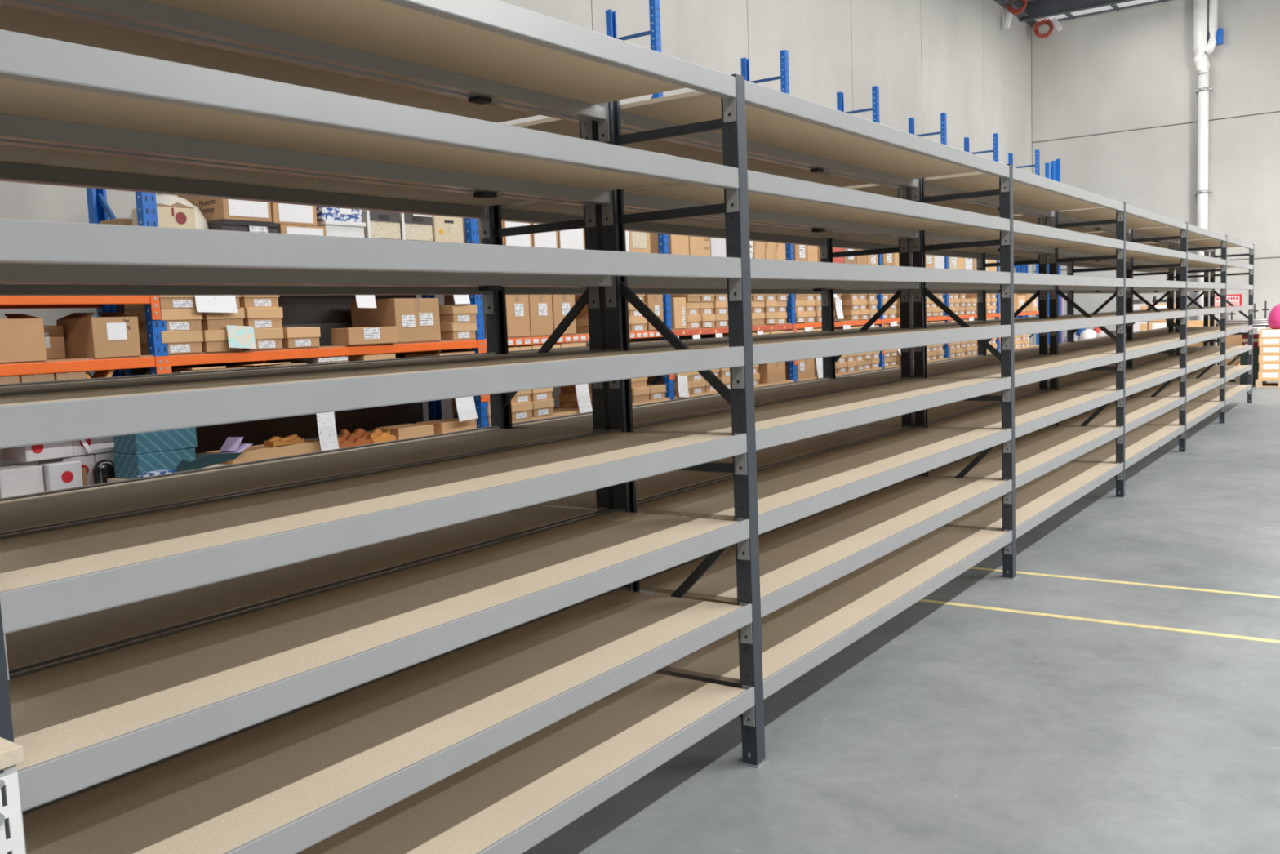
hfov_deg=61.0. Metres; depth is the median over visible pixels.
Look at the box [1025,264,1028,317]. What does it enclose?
upright
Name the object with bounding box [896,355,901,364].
carton
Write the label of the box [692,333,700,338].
paper sheet
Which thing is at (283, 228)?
carton
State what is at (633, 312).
carton
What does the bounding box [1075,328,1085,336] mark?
plastic sack
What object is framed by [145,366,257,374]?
carton
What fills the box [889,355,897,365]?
carton
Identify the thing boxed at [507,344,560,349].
carton
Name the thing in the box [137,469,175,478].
pile
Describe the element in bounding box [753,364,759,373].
carton
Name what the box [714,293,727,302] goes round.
carton
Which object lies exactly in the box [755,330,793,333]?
carton
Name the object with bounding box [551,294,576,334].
carton
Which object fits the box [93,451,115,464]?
carton
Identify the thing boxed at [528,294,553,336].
carton
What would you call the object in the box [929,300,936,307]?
carton
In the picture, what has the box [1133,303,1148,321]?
carton
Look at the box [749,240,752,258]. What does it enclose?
paper stack
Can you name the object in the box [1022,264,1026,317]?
upright
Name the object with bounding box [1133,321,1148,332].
carton
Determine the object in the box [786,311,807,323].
carton
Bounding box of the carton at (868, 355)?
[863,351,872,359]
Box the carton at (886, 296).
[881,293,888,299]
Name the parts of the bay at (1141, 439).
support rail, support rail, support rail, support rail, support rail, support rail, support rail, upright post, support rail, support rail, support rail, support rail, support rail, support rail, support rail, support rail, upright post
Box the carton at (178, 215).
[132,202,195,228]
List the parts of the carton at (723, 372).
lid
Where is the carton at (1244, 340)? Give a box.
[1243,337,1258,342]
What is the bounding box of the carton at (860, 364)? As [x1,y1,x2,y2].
[855,360,864,370]
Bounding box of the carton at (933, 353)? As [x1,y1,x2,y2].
[930,351,937,359]
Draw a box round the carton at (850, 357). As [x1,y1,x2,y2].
[845,353,855,361]
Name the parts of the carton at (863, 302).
lid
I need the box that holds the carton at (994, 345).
[991,343,996,349]
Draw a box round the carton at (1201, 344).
[1186,342,1214,346]
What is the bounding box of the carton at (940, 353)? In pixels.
[937,350,944,359]
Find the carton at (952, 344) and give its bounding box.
[942,342,955,349]
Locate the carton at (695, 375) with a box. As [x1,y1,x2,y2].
[690,371,703,381]
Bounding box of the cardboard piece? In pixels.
[81,467,87,485]
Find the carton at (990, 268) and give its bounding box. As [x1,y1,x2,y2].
[988,259,996,271]
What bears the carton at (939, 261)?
on the rack at (943, 132)
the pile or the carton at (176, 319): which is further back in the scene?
the carton at (176, 319)
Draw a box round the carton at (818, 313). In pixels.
[814,311,822,321]
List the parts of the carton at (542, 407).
lid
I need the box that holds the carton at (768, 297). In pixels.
[764,293,777,301]
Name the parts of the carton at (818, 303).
lid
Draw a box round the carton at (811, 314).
[806,311,815,322]
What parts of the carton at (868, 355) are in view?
lid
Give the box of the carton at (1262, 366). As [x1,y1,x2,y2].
[1258,362,1279,371]
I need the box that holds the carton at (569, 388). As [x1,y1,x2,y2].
[560,382,591,393]
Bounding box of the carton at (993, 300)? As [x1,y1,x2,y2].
[990,297,996,305]
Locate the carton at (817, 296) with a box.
[813,293,821,300]
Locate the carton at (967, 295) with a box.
[965,293,977,298]
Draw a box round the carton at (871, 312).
[867,309,877,319]
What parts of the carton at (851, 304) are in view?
lid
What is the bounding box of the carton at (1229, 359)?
[1225,354,1239,362]
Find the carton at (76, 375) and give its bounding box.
[53,371,85,380]
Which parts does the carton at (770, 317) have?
lid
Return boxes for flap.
[174,452,242,472]
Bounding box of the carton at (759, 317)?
[753,312,764,324]
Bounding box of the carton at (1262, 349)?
[1258,346,1279,354]
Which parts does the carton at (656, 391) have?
lid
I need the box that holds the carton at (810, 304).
[804,300,815,311]
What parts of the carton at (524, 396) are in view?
lid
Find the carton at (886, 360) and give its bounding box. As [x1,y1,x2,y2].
[884,356,889,366]
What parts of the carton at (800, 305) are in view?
lid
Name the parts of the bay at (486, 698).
upright post, support rail, support rail, support rail, support rail, support rail, support rail, support rail, support rail, support rail, support rail, support rail, support rail, support rail, support rail, support rail, upright post, upright post, foot plate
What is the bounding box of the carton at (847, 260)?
[843,248,856,263]
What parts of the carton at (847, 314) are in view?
lid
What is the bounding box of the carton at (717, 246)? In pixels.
[710,237,726,257]
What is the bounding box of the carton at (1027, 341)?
[1025,339,1029,346]
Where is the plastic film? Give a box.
[240,358,307,364]
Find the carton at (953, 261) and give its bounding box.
[948,256,957,269]
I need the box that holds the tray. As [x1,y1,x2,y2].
[205,439,321,464]
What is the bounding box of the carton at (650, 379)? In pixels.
[646,372,691,383]
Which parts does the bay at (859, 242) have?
support rail, support rail, support rail, support rail, upright post, support rail, support rail, support rail, support rail, support rail, upright post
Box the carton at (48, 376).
[18,373,54,382]
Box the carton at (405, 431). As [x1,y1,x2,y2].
[374,423,434,439]
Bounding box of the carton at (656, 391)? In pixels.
[646,384,666,399]
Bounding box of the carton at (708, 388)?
[705,377,719,391]
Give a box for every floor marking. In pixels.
[918,599,1279,643]
[969,566,1279,598]
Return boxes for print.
[448,225,460,233]
[1216,297,1238,306]
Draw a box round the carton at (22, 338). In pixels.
[0,313,46,362]
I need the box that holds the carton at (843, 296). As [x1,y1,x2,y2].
[840,293,859,300]
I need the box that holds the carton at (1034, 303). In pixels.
[1031,297,1037,311]
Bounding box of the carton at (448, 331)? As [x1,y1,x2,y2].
[440,321,476,340]
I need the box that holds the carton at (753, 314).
[751,313,755,324]
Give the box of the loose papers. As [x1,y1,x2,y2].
[217,436,252,453]
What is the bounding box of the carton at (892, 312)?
[888,308,896,318]
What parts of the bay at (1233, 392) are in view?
support rail, support rail, support rail, upright post, support rail, support rail, support rail, support rail, support rail, support rail, support rail, support rail, upright post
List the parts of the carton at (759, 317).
lid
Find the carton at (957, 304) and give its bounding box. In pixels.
[954,298,959,306]
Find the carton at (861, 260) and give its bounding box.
[856,248,866,264]
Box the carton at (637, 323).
[630,316,647,331]
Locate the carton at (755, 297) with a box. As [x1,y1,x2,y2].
[751,293,765,301]
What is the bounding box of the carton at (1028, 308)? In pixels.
[1017,293,1031,311]
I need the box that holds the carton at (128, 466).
[113,447,195,479]
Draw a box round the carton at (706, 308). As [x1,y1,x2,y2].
[699,302,713,315]
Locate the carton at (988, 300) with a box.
[986,297,991,306]
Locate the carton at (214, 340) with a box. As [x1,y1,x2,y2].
[201,329,242,352]
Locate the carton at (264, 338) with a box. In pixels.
[242,328,283,350]
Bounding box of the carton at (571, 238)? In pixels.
[557,228,585,249]
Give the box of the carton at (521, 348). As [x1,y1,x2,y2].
[466,346,531,352]
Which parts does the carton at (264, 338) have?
lid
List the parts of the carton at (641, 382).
lid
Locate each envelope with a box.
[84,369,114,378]
[263,434,304,446]
[318,431,351,448]
[340,428,373,446]
[368,428,395,443]
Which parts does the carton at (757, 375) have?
lid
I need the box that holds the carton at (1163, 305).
[1148,302,1175,321]
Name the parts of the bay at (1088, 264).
support rail, support rail, support rail, support rail, support rail, support rail, support rail, upright post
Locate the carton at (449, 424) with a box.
[416,417,476,434]
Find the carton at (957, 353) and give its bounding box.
[955,347,961,356]
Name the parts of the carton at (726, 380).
lid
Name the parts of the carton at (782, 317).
lid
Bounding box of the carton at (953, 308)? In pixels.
[948,306,955,311]
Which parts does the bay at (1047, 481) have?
support rail, support rail, support rail, support rail, support rail, support rail, support rail, upright post, support rail, support rail, support rail, support rail, support rail, support rail, support rail, support rail, upright post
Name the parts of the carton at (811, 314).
lid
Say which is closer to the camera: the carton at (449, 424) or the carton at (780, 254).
the carton at (449, 424)
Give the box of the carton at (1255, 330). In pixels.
[1242,327,1257,333]
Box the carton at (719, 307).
[712,301,728,314]
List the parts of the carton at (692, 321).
lid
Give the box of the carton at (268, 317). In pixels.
[243,306,283,328]
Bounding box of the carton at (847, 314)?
[841,310,860,320]
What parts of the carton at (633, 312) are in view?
lid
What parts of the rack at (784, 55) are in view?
support rail, upright post, upright post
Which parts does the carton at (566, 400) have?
lid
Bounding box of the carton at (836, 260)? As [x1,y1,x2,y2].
[832,247,844,262]
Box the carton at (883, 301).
[881,299,889,308]
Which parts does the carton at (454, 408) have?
lid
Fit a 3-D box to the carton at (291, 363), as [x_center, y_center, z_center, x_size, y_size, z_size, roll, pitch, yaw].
[-2.587,-0.313,7.535,0.401,0.246,0.380,1,7,35]
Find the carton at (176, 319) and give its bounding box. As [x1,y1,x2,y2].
[124,308,202,333]
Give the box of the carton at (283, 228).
[277,224,325,235]
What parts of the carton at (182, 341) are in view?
lid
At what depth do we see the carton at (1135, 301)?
22.03 m
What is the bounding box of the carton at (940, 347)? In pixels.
[937,343,943,351]
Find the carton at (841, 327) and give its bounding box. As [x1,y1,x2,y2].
[834,326,859,329]
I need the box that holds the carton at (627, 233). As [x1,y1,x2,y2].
[625,231,630,252]
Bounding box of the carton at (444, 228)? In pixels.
[431,215,463,243]
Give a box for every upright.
[1015,265,1020,318]
[1020,264,1023,317]
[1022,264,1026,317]
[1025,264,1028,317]
[1044,164,1049,344]
[1050,161,1054,180]
[1052,160,1056,180]
[1056,158,1061,342]
[1061,297,1062,342]
[1062,297,1063,342]
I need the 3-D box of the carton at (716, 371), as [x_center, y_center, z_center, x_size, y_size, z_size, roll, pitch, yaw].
[0.640,-0.610,12.169,0.420,0.140,0.280,1,7,34]
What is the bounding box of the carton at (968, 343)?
[965,340,971,346]
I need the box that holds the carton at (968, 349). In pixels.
[964,346,972,355]
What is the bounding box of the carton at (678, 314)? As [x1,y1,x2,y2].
[671,297,686,328]
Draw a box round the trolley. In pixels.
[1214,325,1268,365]
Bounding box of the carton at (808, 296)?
[805,293,814,300]
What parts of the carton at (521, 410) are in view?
lid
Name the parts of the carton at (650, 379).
lid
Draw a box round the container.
[128,193,208,229]
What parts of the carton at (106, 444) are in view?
paper strip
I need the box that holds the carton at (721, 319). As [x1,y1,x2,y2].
[715,314,728,327]
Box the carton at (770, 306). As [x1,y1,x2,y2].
[764,301,777,312]
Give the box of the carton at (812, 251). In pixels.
[807,245,817,262]
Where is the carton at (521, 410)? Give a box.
[511,401,533,420]
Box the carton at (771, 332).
[763,331,782,333]
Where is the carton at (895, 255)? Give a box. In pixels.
[893,253,898,266]
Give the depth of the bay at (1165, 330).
16.19 m
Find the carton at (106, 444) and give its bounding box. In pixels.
[71,435,114,456]
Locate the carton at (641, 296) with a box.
[627,294,644,302]
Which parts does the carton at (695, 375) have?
lid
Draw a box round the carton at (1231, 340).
[1226,334,1243,345]
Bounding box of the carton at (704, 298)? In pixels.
[700,294,715,302]
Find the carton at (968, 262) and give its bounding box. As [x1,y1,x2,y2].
[964,257,972,270]
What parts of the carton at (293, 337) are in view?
lid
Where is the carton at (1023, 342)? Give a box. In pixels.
[1020,339,1025,346]
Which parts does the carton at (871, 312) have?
lid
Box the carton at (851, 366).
[845,360,856,372]
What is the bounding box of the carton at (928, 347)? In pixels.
[926,345,930,351]
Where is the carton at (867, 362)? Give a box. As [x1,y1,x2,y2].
[863,359,871,369]
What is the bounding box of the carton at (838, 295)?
[833,293,841,300]
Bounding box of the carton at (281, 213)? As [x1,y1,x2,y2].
[270,202,317,226]
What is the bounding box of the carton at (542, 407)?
[532,399,554,417]
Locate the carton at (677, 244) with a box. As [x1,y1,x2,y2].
[649,232,688,254]
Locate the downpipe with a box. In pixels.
[1193,0,1223,320]
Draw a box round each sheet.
[173,365,226,370]
[195,295,237,312]
[228,361,290,366]
[316,411,338,450]
[355,294,376,307]
[453,294,470,304]
[455,395,477,421]
[575,383,592,413]
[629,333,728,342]
[677,374,688,397]
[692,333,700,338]
[715,333,722,337]
[756,330,763,334]
[804,327,813,331]
[815,357,822,377]
[835,299,844,319]
[843,324,850,328]
[890,320,897,326]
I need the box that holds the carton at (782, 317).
[777,311,786,324]
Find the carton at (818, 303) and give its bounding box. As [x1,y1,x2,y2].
[814,300,821,311]
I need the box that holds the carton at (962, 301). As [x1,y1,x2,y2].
[959,298,966,306]
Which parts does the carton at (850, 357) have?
lid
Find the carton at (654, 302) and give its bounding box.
[644,294,663,330]
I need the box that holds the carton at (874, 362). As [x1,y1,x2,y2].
[870,358,879,368]
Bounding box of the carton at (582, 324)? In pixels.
[575,318,588,333]
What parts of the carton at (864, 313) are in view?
lid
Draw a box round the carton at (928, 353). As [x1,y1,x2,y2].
[927,351,930,360]
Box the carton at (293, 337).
[282,326,320,348]
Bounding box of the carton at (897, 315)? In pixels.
[895,308,913,317]
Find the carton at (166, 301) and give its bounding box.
[124,295,196,311]
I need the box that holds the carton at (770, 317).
[764,312,777,324]
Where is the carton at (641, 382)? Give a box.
[632,377,647,388]
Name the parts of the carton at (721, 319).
lid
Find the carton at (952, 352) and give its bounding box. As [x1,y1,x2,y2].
[942,348,955,357]
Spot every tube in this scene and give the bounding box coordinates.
[1215,320,1267,324]
[1217,323,1267,326]
[1219,318,1267,322]
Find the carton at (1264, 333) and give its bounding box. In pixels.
[1259,328,1279,337]
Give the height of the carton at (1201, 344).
0.300 m
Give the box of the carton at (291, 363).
[226,362,306,367]
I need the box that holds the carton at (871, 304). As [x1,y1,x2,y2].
[866,299,877,309]
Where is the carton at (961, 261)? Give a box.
[957,257,964,269]
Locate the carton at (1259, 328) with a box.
[1253,326,1266,330]
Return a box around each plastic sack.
[1063,334,1079,342]
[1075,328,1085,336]
[1079,328,1097,340]
[1093,325,1106,333]
[1096,330,1107,337]
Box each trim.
[995,0,1041,27]
[1018,0,1135,22]
[1041,0,1171,24]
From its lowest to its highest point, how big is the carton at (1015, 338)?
0.140 m
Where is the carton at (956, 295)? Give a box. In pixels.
[953,293,959,298]
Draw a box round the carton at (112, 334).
[56,312,141,358]
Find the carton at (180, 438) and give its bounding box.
[113,426,197,454]
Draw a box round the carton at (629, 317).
[628,316,631,331]
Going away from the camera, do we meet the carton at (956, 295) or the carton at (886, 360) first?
the carton at (886, 360)
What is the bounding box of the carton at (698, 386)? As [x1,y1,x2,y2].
[691,379,706,394]
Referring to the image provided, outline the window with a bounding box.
[1035,0,1158,22]
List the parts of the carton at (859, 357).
lid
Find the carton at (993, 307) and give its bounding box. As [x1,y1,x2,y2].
[991,305,995,313]
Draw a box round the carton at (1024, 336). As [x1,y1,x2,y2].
[1021,334,1026,340]
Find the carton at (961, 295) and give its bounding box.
[958,293,965,298]
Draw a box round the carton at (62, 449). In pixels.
[0,440,73,462]
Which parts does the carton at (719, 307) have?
lid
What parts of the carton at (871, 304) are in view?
lid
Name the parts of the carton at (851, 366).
lid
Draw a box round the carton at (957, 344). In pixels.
[955,342,960,348]
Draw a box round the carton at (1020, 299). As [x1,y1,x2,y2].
[1017,295,1025,311]
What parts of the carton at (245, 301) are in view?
lid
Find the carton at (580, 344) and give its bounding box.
[526,342,586,347]
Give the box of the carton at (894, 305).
[889,299,897,308]
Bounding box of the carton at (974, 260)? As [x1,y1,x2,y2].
[972,258,976,270]
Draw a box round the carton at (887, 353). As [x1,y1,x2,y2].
[884,349,891,357]
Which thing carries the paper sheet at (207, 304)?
hanging from the rack at (471, 225)
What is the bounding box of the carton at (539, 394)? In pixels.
[530,387,553,401]
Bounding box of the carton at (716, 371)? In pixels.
[703,368,719,379]
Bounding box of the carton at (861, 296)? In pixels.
[858,293,866,299]
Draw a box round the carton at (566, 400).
[559,393,592,408]
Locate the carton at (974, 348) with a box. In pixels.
[971,346,977,354]
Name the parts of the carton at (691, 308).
lid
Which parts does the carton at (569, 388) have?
lid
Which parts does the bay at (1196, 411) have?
support rail, support rail, support rail, support rail, support rail, support rail, support rail, upright post, support rail, support rail, support rail, support rail, support rail, support rail, support rail, support rail, upright post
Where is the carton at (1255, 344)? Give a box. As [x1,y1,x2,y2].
[1241,342,1258,346]
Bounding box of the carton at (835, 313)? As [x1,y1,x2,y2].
[834,310,841,320]
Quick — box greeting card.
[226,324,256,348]
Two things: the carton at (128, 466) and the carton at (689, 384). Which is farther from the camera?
the carton at (689, 384)
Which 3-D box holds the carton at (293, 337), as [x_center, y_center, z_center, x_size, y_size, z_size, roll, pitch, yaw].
[-2.500,-0.626,7.651,0.420,0.140,0.280,1,7,35]
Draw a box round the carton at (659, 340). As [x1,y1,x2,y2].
[631,340,665,342]
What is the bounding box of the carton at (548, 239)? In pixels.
[531,223,558,248]
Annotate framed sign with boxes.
[1214,293,1241,319]
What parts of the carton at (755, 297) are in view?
lid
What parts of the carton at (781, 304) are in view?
lid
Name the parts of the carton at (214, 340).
lid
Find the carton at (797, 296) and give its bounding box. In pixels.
[795,293,805,300]
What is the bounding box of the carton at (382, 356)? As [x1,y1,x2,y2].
[334,353,395,361]
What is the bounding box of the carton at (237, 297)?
[235,295,240,307]
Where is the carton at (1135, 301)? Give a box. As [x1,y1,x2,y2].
[1133,299,1142,303]
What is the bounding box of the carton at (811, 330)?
[782,328,822,331]
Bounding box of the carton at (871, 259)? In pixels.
[866,254,877,265]
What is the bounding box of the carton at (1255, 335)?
[1241,333,1259,338]
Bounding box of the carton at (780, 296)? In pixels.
[776,293,788,301]
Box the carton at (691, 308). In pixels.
[685,302,700,315]
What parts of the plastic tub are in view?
lid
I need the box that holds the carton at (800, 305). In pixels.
[786,300,805,311]
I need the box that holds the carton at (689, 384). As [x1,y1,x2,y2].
[646,381,692,396]
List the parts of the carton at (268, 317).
lid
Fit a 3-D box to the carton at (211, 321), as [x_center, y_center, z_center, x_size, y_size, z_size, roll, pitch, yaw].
[-2.854,-0.706,7.159,0.420,0.140,0.280,2,7,35]
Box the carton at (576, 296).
[574,294,587,303]
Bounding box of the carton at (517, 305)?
[505,294,530,337]
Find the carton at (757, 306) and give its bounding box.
[751,301,764,313]
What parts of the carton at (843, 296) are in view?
lid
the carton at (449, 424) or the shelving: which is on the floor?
the shelving
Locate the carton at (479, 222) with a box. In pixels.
[462,217,503,244]
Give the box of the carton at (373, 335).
[330,326,398,346]
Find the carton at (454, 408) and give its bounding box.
[452,406,491,423]
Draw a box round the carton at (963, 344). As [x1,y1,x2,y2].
[960,341,966,347]
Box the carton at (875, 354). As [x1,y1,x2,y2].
[871,351,879,359]
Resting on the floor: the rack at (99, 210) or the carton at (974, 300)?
the rack at (99, 210)
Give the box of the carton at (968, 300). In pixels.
[965,297,971,306]
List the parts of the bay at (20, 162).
support rail, support rail, support rail, support rail, support rail, support rail, support rail, support rail, support rail, support rail, upright post, upright post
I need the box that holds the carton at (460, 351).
[404,348,475,357]
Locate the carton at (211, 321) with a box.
[200,307,244,330]
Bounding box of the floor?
[522,377,1279,853]
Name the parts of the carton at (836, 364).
lid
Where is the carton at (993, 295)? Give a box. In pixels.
[990,293,995,297]
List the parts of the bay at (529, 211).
support rail, support rail, support rail, support rail, support rail, support rail, support rail, support rail, support rail, support rail, upright post, upright post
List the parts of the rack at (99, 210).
support rail, support rail, support rail, upright post, upright post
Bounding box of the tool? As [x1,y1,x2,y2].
[1151,296,1174,302]
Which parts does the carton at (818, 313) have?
lid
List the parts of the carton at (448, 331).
lid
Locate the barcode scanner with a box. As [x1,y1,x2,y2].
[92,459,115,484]
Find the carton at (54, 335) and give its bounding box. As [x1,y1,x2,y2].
[43,324,66,359]
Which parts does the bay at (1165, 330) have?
support rail, support rail, support rail, upright post, upright post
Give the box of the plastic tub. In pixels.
[316,219,365,237]
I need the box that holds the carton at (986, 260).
[985,259,988,271]
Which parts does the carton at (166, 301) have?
lid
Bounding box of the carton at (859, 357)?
[855,352,864,360]
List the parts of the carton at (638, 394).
lid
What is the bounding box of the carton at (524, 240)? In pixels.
[502,221,532,246]
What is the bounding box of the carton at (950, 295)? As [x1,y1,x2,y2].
[948,293,954,298]
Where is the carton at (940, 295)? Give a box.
[937,293,943,298]
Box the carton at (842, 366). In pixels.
[836,362,847,373]
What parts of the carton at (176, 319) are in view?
lid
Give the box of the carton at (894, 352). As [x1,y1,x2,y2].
[890,349,897,356]
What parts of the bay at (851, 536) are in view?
support rail, support rail, support rail, support rail, support rail, support rail, support rail, support rail, support rail, support rail, support rail, support rail, support rail, support rail, support rail, upright post, upright post, foot plate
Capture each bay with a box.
[0,0,614,674]
[0,0,768,853]
[501,117,915,604]
[619,80,1017,699]
[832,183,1048,426]
[924,167,1126,538]
[985,213,1115,390]
[1057,203,1187,469]
[1074,231,1174,368]
[1133,223,1226,430]
[1133,242,1208,355]
[1186,235,1253,404]
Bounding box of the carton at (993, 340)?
[991,337,995,343]
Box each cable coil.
[1006,0,1027,14]
[1033,17,1053,38]
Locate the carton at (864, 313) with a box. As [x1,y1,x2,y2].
[859,309,868,319]
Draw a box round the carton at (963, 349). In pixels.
[960,346,965,355]
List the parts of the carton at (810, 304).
lid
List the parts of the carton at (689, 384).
lid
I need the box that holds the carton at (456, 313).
[439,304,477,323]
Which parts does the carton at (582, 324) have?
lid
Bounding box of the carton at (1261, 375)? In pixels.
[1257,371,1279,379]
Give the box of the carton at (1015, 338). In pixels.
[1013,335,1018,341]
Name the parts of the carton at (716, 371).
lid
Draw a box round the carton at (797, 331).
[768,329,804,332]
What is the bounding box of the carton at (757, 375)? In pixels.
[753,373,759,385]
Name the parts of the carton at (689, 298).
lid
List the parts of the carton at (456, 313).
lid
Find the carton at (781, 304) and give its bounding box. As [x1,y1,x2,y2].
[776,300,786,312]
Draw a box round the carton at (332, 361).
[297,360,348,364]
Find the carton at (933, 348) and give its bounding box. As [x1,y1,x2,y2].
[930,344,937,351]
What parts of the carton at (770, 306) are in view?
lid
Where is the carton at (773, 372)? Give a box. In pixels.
[758,361,785,383]
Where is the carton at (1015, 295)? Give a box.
[1013,293,1017,311]
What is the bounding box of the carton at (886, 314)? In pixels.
[883,308,888,318]
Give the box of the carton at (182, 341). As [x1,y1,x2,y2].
[138,330,203,355]
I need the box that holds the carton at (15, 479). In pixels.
[0,463,44,497]
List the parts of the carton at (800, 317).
lid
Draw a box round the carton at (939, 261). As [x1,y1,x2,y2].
[933,255,944,268]
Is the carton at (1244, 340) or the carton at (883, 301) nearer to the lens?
the carton at (883, 301)
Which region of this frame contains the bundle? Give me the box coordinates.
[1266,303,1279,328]
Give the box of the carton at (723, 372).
[718,367,729,377]
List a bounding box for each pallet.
[1225,375,1239,383]
[1255,378,1279,387]
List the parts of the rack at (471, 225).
support rail, upright post, upright post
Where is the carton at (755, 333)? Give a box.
[713,332,756,337]
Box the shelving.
[0,737,25,853]
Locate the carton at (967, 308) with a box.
[964,306,971,314]
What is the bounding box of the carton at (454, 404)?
[451,394,490,406]
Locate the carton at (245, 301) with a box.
[239,295,279,307]
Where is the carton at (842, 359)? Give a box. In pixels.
[836,354,846,363]
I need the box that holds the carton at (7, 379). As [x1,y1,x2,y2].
[0,375,19,384]
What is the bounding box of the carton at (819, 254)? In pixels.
[817,246,820,262]
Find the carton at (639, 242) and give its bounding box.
[628,231,650,253]
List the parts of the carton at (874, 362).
lid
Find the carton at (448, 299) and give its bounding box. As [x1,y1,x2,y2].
[444,294,486,338]
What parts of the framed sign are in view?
panel, frame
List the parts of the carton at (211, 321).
lid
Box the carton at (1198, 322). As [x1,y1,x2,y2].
[1186,320,1215,327]
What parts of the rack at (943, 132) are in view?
upright post, support rail, upright post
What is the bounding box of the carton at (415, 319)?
[351,297,440,342]
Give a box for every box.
[300,356,347,362]
[315,206,362,222]
[361,209,401,239]
[400,213,433,241]
[1004,13,1012,28]
[1051,17,1062,31]
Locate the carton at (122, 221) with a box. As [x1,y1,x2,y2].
[99,217,132,225]
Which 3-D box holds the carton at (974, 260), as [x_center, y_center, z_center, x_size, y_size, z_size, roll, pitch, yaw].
[5.843,-3.040,19.541,0.451,0.721,0.400,1,7,35]
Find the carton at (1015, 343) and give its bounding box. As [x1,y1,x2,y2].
[1013,340,1018,348]
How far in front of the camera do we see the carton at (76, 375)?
6.22 m
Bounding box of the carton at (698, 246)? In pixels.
[688,235,710,256]
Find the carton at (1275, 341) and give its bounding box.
[1258,337,1279,346]
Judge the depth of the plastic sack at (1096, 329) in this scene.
22.54 m
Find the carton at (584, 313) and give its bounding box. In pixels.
[575,303,588,319]
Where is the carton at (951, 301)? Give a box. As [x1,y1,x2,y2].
[948,298,955,306]
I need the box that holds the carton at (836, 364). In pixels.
[814,363,837,374]
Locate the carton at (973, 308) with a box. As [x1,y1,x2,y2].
[970,306,976,314]
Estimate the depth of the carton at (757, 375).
12.85 m
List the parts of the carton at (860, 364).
lid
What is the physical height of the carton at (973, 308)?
0.140 m
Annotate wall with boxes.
[0,0,1032,465]
[115,294,423,453]
[1031,0,1279,365]
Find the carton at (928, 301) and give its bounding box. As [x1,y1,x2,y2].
[926,298,930,307]
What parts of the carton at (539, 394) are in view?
lid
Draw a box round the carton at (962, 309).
[959,306,964,315]
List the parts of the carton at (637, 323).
lid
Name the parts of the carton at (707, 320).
lid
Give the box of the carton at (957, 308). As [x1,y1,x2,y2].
[954,306,959,315]
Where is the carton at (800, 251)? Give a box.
[793,244,808,261]
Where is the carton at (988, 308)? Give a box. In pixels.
[986,305,991,313]
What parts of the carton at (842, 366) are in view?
lid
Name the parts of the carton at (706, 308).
lid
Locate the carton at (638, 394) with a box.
[631,386,649,402]
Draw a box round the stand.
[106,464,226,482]
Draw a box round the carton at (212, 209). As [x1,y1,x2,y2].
[177,195,271,222]
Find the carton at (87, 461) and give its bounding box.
[37,453,94,485]
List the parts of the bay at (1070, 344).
support rail, support rail, support rail, support rail, upright post, support rail, support rail, support rail, support rail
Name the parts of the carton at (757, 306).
lid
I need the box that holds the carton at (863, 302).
[859,299,866,310]
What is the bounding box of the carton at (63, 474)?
[40,460,83,491]
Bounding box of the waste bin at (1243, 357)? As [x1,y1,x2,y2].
[1240,346,1259,385]
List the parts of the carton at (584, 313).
lid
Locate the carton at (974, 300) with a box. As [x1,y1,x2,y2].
[970,297,977,306]
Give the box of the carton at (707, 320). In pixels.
[700,314,715,327]
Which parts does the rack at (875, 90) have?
support rail, upright post, upright post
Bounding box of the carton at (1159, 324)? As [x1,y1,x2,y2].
[1148,320,1175,329]
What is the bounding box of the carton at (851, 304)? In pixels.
[841,299,860,310]
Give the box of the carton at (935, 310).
[931,306,938,315]
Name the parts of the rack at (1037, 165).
upright post, support rail, upright post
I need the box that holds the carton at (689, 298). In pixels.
[670,294,701,302]
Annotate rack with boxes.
[0,187,168,377]
[146,217,489,428]
[481,0,674,426]
[656,49,796,399]
[794,85,884,381]
[883,112,949,368]
[927,133,999,359]
[1000,149,1039,351]
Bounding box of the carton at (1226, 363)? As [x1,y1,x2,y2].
[1225,362,1239,364]
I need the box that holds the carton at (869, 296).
[866,293,876,299]
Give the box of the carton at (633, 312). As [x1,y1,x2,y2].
[628,302,645,316]
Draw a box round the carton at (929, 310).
[926,307,932,316]
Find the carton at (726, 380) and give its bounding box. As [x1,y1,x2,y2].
[719,376,730,389]
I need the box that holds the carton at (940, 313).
[937,306,943,315]
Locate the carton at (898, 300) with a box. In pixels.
[896,299,899,308]
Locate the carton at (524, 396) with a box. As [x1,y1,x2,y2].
[511,389,531,404]
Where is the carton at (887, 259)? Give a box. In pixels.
[882,253,893,266]
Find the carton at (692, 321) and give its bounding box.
[686,315,701,328]
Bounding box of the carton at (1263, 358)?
[1257,354,1279,363]
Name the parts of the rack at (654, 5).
support rail, upright post, upright post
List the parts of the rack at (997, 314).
upright post, support rail, upright post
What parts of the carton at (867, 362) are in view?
lid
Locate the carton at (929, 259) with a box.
[925,254,933,267]
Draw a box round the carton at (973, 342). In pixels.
[970,340,976,346]
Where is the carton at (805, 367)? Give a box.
[785,358,814,379]
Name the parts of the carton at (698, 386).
lid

